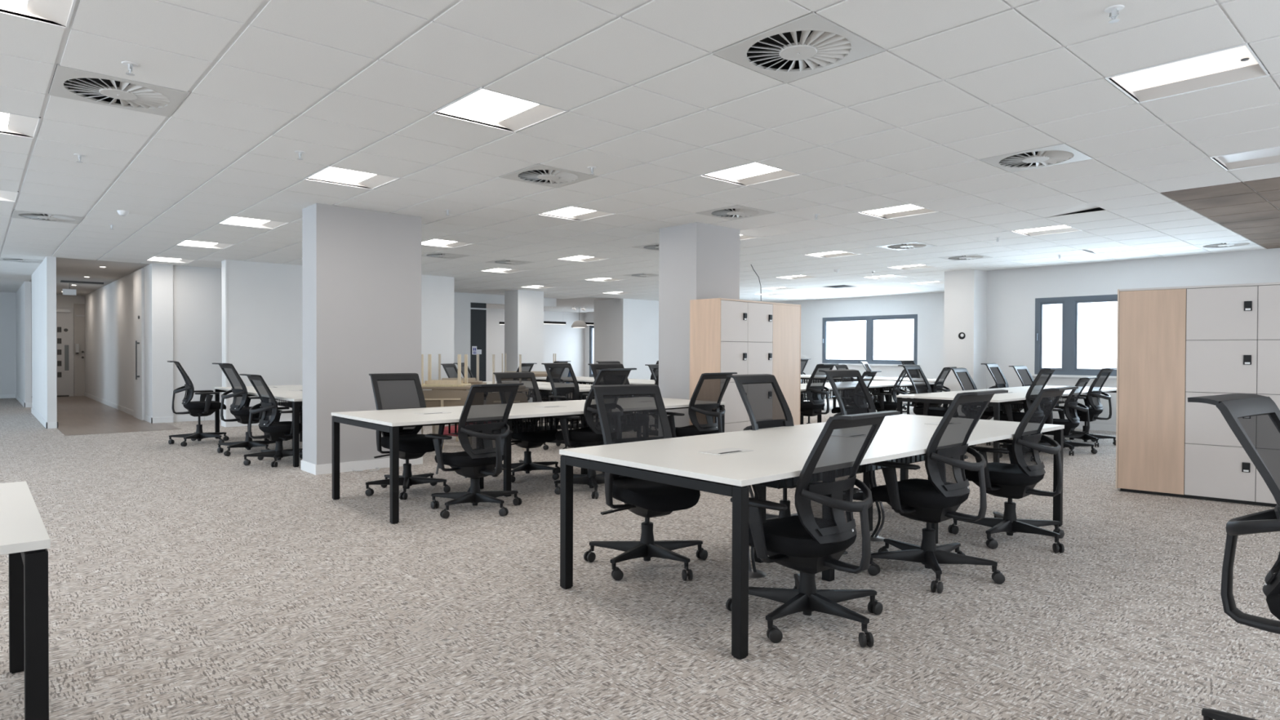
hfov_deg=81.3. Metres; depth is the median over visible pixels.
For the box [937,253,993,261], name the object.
ceiling vent
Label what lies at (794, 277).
ceiling light
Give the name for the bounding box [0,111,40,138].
ceiling light
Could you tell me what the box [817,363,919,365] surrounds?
trim
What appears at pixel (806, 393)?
baseboard
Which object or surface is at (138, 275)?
door
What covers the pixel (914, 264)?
diffuser
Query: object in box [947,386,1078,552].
office chair
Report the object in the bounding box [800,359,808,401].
office chair
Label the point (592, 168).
sprinkler
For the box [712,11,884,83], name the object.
ceiling vent
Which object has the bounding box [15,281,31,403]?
wall
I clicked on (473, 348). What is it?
door sign
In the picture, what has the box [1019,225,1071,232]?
diffuser
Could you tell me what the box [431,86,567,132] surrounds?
ceiling light
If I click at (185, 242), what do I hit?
diffuser
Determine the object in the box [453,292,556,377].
wall
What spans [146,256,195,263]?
ceiling light
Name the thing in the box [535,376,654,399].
desk
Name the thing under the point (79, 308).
door
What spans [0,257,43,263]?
ceiling vent
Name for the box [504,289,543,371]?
column
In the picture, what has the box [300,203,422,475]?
column
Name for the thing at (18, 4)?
diffuser
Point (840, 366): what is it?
office chair
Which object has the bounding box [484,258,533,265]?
ceiling vent
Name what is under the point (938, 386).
office chair
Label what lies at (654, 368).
office chair
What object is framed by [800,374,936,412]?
desk
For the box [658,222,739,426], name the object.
column
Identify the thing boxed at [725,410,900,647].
office chair
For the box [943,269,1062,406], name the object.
wall pillar
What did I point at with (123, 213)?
smoke detector
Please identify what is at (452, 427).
chair
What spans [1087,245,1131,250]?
diffuser
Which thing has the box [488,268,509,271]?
diffuser
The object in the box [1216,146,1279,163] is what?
diffuser
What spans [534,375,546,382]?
table
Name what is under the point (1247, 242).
ceiling vent
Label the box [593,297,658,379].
column
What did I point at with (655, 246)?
ceiling vent
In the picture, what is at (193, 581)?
floor
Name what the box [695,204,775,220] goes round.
ceiling vent
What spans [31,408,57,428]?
baseboard
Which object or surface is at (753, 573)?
cable riser
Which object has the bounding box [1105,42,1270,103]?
ceiling light
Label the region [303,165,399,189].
ceiling light
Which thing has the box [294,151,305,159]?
sprinkler
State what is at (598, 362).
office chair
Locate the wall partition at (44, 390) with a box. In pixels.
[31,256,57,422]
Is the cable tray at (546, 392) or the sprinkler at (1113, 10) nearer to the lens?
the sprinkler at (1113, 10)
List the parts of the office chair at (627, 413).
height lever, armrest, backrest frame, panel, seat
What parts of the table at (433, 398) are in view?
modesty panel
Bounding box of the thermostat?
[958,332,965,339]
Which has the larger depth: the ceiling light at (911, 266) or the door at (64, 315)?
the door at (64, 315)
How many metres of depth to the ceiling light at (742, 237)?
9.64 m
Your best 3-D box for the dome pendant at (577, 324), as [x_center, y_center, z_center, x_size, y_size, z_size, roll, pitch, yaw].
[-2.010,-1.407,24.679,0.540,0.674,0.540,0,1,-42]
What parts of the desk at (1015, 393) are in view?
leg, leg, leg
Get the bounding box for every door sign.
[471,346,476,354]
[476,349,481,354]
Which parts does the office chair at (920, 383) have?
backrest frame, panel, armrest, seat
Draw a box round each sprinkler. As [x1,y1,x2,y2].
[73,153,85,162]
[121,61,138,75]
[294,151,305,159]
[444,208,451,215]
[587,166,596,174]
[1103,4,1124,23]
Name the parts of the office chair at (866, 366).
backrest frame, panel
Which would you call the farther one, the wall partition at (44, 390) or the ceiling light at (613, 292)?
the ceiling light at (613, 292)
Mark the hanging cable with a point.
(751, 264)
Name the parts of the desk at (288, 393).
leg, leg, leg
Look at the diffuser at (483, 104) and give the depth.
4.60 m
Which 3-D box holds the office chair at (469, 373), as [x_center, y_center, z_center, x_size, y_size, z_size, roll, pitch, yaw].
[-3.137,0.571,14.236,0.739,1.030,0.721,0,1,8]
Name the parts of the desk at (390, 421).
leg, leg, leg, leg, rail, leg, leg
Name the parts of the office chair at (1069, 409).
armrest, armrest, seat, panel, backrest frame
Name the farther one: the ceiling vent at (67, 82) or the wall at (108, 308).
the wall at (108, 308)
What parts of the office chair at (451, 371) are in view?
panel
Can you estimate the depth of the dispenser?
20.02 m
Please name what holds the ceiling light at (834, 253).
attached to the ceiling at (356, 85)
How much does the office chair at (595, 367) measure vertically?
1.114 m
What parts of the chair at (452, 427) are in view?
leg, seat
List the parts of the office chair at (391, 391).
height lever, armrest, backrest frame, panel, seat, armrest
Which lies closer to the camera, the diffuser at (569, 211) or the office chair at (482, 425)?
the office chair at (482, 425)
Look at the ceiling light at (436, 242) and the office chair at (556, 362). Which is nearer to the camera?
the ceiling light at (436, 242)
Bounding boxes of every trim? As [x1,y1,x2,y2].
[224,259,227,419]
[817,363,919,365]
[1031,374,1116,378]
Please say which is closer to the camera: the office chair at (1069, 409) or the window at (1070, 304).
the office chair at (1069, 409)
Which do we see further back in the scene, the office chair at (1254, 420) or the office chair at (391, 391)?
the office chair at (391, 391)
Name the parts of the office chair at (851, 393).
backrest frame, panel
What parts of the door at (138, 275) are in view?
handle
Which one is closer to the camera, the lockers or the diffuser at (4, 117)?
the diffuser at (4, 117)
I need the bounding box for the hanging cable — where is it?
[751,264,761,301]
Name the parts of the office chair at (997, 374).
backrest frame, panel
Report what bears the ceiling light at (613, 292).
attached to the ceiling at (356, 85)
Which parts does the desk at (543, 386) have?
leg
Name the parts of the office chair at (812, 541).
armrest, seat, panel, backrest frame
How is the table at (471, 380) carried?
on the table at (435, 428)
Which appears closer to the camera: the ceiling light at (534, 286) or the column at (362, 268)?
the column at (362, 268)
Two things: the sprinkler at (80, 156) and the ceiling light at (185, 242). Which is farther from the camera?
the ceiling light at (185, 242)
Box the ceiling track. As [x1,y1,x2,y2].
[60,280,103,284]
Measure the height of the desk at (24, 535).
0.733 m
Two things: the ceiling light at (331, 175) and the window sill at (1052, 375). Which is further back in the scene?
the window sill at (1052, 375)
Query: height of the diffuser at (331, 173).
0.001 m
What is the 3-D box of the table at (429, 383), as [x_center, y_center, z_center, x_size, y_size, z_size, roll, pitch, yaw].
[-2.535,0.131,9.653,0.620,0.409,0.500,0,1,0]
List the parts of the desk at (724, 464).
leg, leg, leg, leg, leg, leg, leg, leg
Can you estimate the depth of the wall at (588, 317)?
28.35 m
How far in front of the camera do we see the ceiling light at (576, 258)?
11.98 m
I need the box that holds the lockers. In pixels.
[689,297,800,432]
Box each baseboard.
[0,394,15,398]
[15,394,31,407]
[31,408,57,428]
[84,392,173,423]
[173,413,292,426]
[805,393,942,404]
[990,417,1115,431]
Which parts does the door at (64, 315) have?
vision panel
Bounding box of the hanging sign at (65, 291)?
[62,288,75,295]
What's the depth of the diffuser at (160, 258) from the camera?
12.33 m
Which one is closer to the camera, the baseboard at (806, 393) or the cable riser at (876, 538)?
the cable riser at (876, 538)
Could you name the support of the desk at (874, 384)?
on the floor
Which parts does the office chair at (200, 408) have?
backrest frame, panel, armrest, seat, armrest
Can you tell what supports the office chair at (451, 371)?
on the floor
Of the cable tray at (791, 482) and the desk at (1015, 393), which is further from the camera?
the desk at (1015, 393)
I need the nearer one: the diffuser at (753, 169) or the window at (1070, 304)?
the diffuser at (753, 169)
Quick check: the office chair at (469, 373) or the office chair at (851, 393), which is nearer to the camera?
the office chair at (851, 393)
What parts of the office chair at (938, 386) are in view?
seat, panel, backrest frame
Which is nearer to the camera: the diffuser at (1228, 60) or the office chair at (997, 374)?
the diffuser at (1228, 60)
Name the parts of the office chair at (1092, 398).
armrest, seat, panel, backrest frame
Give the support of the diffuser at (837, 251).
attached to the ceiling light at (834, 253)
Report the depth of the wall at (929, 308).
19.20 m
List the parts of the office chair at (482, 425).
armrest, seat, panel, backrest frame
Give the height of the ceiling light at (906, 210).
0.053 m
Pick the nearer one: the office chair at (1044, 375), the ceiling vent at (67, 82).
the ceiling vent at (67, 82)
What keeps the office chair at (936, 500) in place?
on the floor
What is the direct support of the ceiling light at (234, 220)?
attached to the ceiling at (356, 85)
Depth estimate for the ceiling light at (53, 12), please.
3.29 m
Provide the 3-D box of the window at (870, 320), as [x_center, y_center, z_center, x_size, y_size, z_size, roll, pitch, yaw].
[6.004,-0.526,19.621,0.130,1.260,2.790,0,1,-42]
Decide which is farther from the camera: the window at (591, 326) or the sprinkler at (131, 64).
the window at (591, 326)
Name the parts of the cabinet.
panel, oak panel, panel, door, door, door, door, door, door, door, door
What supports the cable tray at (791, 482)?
on the desk at (724, 464)
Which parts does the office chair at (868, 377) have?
seat, panel, backrest frame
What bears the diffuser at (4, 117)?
attached to the ceiling light at (11, 124)
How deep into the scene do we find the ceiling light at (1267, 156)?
5.74 m
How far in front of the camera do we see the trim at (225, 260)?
12.11 m
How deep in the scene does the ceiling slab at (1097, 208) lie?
9.40 m
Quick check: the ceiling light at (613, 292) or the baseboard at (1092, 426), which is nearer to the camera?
the baseboard at (1092, 426)
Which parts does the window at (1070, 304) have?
sash, sash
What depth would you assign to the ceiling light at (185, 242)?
10.54 m
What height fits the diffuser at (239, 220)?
0.001 m
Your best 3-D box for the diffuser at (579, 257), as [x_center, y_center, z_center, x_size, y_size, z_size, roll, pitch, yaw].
[-0.953,-1.637,11.787,0.440,0.001,0.580,0,1,-42]
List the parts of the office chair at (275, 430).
backrest frame, panel, armrest, seat, armrest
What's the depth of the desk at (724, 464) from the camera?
3.88 m
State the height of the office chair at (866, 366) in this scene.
1.045 m
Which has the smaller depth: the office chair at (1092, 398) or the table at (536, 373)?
the office chair at (1092, 398)
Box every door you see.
[31,306,73,396]
[74,303,84,395]
[133,268,144,420]
[470,302,486,381]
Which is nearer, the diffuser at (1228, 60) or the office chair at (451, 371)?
the diffuser at (1228, 60)
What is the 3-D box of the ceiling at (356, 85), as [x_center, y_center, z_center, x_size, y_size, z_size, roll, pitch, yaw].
[-2.973,-1.655,12.796,22.800,0.060,27.600,0,1,-42]
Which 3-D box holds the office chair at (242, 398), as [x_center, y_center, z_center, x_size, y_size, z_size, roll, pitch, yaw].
[-4.785,0.583,9.145,0.747,1.098,0.724,1,1,44]
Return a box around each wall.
[0,292,84,395]
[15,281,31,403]
[84,263,173,417]
[173,259,453,420]
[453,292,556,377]
[479,307,584,384]
[584,312,594,384]
[773,292,944,398]
[986,248,1279,425]
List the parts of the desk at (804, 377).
leg, rail, leg, leg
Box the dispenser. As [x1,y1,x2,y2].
[75,343,79,354]
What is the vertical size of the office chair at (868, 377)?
0.978 m
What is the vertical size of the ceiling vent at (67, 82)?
0.122 m
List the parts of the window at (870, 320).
sash, sash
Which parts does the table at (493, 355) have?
leg, leg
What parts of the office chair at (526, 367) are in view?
panel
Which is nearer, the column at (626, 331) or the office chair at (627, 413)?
the office chair at (627, 413)
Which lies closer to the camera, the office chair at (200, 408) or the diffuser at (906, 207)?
the diffuser at (906, 207)
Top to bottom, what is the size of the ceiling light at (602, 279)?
0.053 m
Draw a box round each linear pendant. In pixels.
[498,304,504,324]
[543,320,565,324]
[581,309,594,324]
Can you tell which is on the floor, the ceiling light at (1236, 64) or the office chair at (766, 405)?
the office chair at (766, 405)
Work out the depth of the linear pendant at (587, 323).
25.40 m
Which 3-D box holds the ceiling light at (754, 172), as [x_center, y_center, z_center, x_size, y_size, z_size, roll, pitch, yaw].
[0.918,-1.567,6.212,0.600,0.053,0.600,0,1,-42]
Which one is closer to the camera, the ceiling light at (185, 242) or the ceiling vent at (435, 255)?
the ceiling light at (185, 242)
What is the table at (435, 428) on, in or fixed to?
on the floor
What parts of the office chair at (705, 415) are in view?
armrest, seat, panel, backrest frame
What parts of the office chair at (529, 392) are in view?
armrest, backrest frame, panel, seat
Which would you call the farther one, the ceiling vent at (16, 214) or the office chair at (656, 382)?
the office chair at (656, 382)
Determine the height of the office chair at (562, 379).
1.100 m
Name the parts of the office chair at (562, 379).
backrest frame, panel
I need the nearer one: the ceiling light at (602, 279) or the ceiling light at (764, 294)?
the ceiling light at (602, 279)
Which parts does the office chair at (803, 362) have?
panel, backrest frame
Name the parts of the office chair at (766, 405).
backrest frame, panel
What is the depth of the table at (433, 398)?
9.38 m
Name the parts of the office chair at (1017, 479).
armrest, seat, armrest, panel, backrest frame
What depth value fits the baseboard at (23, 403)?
16.45 m
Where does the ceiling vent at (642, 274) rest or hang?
in the ceiling at (356, 85)
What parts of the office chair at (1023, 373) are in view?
backrest frame, panel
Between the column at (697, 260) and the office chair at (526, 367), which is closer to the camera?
the column at (697, 260)
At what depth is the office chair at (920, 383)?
9.69 m
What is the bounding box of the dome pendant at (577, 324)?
[571,308,587,328]
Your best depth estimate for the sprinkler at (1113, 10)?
3.19 m
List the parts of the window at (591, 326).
sash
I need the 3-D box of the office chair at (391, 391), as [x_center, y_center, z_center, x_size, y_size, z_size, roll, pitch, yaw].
[-2.069,0.646,6.605,0.711,1.044,0.719,0,1,-42]
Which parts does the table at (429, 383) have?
leg, leg, leg, leg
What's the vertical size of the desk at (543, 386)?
0.733 m
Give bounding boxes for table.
[421,354,471,386]
[421,384,473,448]
[431,382,486,441]
[438,354,483,383]
[492,354,521,383]
[502,353,555,375]
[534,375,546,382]
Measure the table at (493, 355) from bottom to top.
0.439 m
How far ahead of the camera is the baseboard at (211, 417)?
12.98 m
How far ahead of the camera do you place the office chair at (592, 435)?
6.48 m
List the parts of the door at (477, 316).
rail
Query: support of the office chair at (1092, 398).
on the floor
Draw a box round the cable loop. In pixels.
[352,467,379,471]
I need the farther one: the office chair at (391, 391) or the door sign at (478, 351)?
the door sign at (478, 351)
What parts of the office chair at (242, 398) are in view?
backrest frame, panel, seat, armrest, armrest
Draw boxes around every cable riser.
[747,484,766,578]
[861,470,884,542]
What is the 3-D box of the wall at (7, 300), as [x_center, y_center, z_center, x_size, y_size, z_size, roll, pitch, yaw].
[-15.471,-0.408,20.075,13.300,2.776,0.300,0,1,-42]
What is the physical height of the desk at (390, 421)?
0.733 m
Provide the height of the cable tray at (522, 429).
0.125 m
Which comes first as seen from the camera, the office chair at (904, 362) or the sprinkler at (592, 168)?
the sprinkler at (592, 168)
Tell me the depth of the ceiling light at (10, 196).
7.23 m
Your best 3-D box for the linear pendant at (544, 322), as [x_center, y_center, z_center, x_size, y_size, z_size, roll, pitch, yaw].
[-2.913,-1.461,24.406,1.170,0.568,0.060,0,1,-42]
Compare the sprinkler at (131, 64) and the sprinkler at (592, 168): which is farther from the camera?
the sprinkler at (592, 168)
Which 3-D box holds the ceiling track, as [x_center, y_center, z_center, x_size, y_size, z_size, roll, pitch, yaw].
[-12.052,-1.676,16.105,0.740,0.035,0.150,0,1,-42]
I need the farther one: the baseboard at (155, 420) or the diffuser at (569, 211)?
the baseboard at (155, 420)
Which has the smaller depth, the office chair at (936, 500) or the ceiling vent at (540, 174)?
the office chair at (936, 500)
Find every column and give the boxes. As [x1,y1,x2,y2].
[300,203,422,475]
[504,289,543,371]
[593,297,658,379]
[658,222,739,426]
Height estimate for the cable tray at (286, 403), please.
0.125 m
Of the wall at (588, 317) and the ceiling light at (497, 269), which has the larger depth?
the wall at (588, 317)
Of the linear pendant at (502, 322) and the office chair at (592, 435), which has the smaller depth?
the office chair at (592, 435)
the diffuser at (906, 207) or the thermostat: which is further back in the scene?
the thermostat
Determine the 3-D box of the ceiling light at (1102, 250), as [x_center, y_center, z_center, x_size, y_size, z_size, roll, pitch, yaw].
[6.678,-1.590,10.572,0.600,0.053,0.600,0,1,-42]
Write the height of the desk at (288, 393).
0.733 m
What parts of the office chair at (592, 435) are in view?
armrest, seat, panel, backrest frame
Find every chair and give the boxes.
[167,360,229,446]
[212,362,275,456]
[239,373,302,466]
[364,373,450,499]
[425,382,523,518]
[435,425,495,478]
[440,363,462,377]
[453,362,474,377]
[492,372,559,482]
[515,363,537,372]
[539,360,570,422]
[541,363,587,449]
[551,368,636,498]
[583,384,707,580]
[587,363,629,384]
[595,360,620,363]
[644,364,658,382]
[654,372,658,385]
[666,372,737,437]
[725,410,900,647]
[726,373,797,526]
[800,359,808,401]
[800,363,838,423]
[818,368,883,502]
[831,370,881,413]
[834,364,848,369]
[857,361,888,401]
[867,389,1008,593]
[872,368,907,412]
[897,364,948,417]
[898,360,933,409]
[911,366,956,408]
[946,367,1003,445]
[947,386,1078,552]
[981,363,1023,412]
[999,368,1062,457]
[1008,365,1058,405]
[1038,377,1097,455]
[1062,368,1116,447]
[1187,393,1279,719]
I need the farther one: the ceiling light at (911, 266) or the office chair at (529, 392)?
the ceiling light at (911, 266)
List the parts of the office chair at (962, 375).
backrest frame, panel, seat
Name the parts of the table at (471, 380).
leg, leg, leg, leg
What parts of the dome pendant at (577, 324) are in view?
lamp shade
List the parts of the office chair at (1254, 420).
backrest frame, panel, seat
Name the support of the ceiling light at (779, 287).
attached to the ceiling at (356, 85)
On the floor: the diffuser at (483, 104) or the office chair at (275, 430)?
the office chair at (275, 430)
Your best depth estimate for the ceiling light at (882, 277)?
14.66 m
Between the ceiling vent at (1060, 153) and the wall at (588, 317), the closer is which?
the ceiling vent at (1060, 153)
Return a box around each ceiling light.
[0,0,76,28]
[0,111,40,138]
[0,190,18,201]
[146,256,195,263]
[176,239,234,248]
[217,215,288,229]
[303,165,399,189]
[421,238,474,248]
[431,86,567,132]
[480,267,525,273]
[520,284,556,288]
[537,205,614,221]
[558,254,607,262]
[584,277,625,281]
[604,291,632,294]
[698,160,801,186]
[739,234,757,239]
[754,293,786,295]
[761,286,795,289]
[775,275,818,279]
[804,250,860,257]
[857,203,938,219]
[862,274,906,279]
[887,263,934,270]
[911,280,944,284]
[1010,224,1082,235]
[1080,244,1141,253]
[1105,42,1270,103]
[1209,146,1279,170]
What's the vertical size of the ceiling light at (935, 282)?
0.053 m
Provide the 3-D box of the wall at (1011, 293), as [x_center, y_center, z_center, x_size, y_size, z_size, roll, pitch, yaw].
[9.045,-0.220,10.578,0.280,2.776,8.020,0,1,-42]
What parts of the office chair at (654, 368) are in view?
panel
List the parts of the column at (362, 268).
baseboard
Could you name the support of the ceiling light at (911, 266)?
attached to the ceiling at (356, 85)
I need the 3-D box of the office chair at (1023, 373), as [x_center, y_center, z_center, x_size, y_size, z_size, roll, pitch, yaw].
[6.460,0.620,12.130,0.709,1.045,0.747,0,1,-39]
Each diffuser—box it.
[0,0,27,10]
[0,112,9,128]
[151,257,181,260]
[181,240,217,245]
[224,216,270,224]
[311,166,375,183]
[422,239,456,244]
[441,88,537,123]
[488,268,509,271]
[546,206,595,216]
[567,255,591,259]
[710,162,780,179]
[815,250,844,255]
[867,204,923,214]
[896,264,923,267]
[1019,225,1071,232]
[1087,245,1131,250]
[1113,45,1257,91]
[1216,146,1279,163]
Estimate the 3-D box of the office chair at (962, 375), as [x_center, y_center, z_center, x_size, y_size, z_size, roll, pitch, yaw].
[4.735,0.634,10.469,0.707,1.038,0.731,0,1,-44]
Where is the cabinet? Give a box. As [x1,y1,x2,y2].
[1115,282,1279,506]
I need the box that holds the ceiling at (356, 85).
[0,0,1279,312]
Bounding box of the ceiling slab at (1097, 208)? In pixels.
[11,14,1270,288]
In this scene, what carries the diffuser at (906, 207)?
attached to the ceiling light at (906, 210)
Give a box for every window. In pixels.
[589,324,594,377]
[822,314,917,364]
[1034,294,1117,376]
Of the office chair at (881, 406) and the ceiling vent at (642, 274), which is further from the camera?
the ceiling vent at (642, 274)
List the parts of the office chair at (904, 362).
backrest frame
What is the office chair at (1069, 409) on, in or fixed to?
on the floor
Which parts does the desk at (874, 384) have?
leg, leg, rail, leg, leg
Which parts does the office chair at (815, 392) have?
seat, panel, backrest frame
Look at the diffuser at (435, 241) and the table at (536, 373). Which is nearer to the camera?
the diffuser at (435, 241)
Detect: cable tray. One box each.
[275,399,302,409]
[448,415,588,435]
[539,391,582,399]
[754,454,924,488]
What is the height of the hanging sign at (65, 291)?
0.260 m
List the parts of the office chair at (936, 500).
armrest, seat, panel, backrest frame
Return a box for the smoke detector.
[116,210,128,216]
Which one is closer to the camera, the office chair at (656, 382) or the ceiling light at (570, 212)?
the ceiling light at (570, 212)
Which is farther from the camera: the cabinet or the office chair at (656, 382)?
the office chair at (656, 382)
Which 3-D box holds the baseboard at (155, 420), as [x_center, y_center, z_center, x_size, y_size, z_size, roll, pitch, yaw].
[-11.575,0.980,16.560,0.324,0.100,10.124,0,1,-42]
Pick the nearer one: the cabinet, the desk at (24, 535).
the desk at (24, 535)
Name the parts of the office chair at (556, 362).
backrest frame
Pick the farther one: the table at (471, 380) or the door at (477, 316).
the door at (477, 316)
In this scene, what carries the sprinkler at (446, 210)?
attached to the ceiling at (356, 85)
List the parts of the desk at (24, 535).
leg, leg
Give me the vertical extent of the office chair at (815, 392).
1.095 m
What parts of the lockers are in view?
panel, door, door, door, door, panel, door, door, oak panel, panel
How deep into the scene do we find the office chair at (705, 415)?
7.29 m
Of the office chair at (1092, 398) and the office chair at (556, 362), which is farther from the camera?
the office chair at (556, 362)
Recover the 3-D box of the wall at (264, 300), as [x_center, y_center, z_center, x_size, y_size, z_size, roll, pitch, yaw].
[-6.035,-0.311,14.032,4.560,2.776,1.900,0,1,-42]
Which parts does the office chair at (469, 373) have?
panel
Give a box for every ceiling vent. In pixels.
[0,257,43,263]
[11,209,84,223]
[48,63,189,116]
[421,251,469,259]
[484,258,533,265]
[498,163,597,187]
[623,272,658,277]
[631,242,658,250]
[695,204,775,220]
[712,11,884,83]
[875,241,937,250]
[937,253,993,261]
[978,142,1093,172]
[1194,240,1258,248]
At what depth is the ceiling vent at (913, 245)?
10.28 m
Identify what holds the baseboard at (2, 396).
attached to the wall at (7, 300)
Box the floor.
[0,395,1279,719]
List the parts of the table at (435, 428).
leg, leg, modesty panel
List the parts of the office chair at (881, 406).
armrest, seat, armrest, backrest frame, panel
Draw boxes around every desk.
[0,480,50,719]
[214,384,302,466]
[331,397,725,524]
[482,381,592,429]
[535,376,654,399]
[559,413,1064,659]
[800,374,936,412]
[800,380,934,424]
[896,385,1116,462]
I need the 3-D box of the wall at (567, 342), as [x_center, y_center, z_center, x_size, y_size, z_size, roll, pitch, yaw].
[-5.390,-0.430,25.758,9.300,2.776,0.300,0,1,-42]
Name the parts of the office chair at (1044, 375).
armrest, seat, armrest, panel, backrest frame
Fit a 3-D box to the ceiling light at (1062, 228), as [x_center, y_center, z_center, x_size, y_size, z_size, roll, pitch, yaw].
[4.892,-1.580,8.970,0.600,0.053,0.600,0,1,-42]

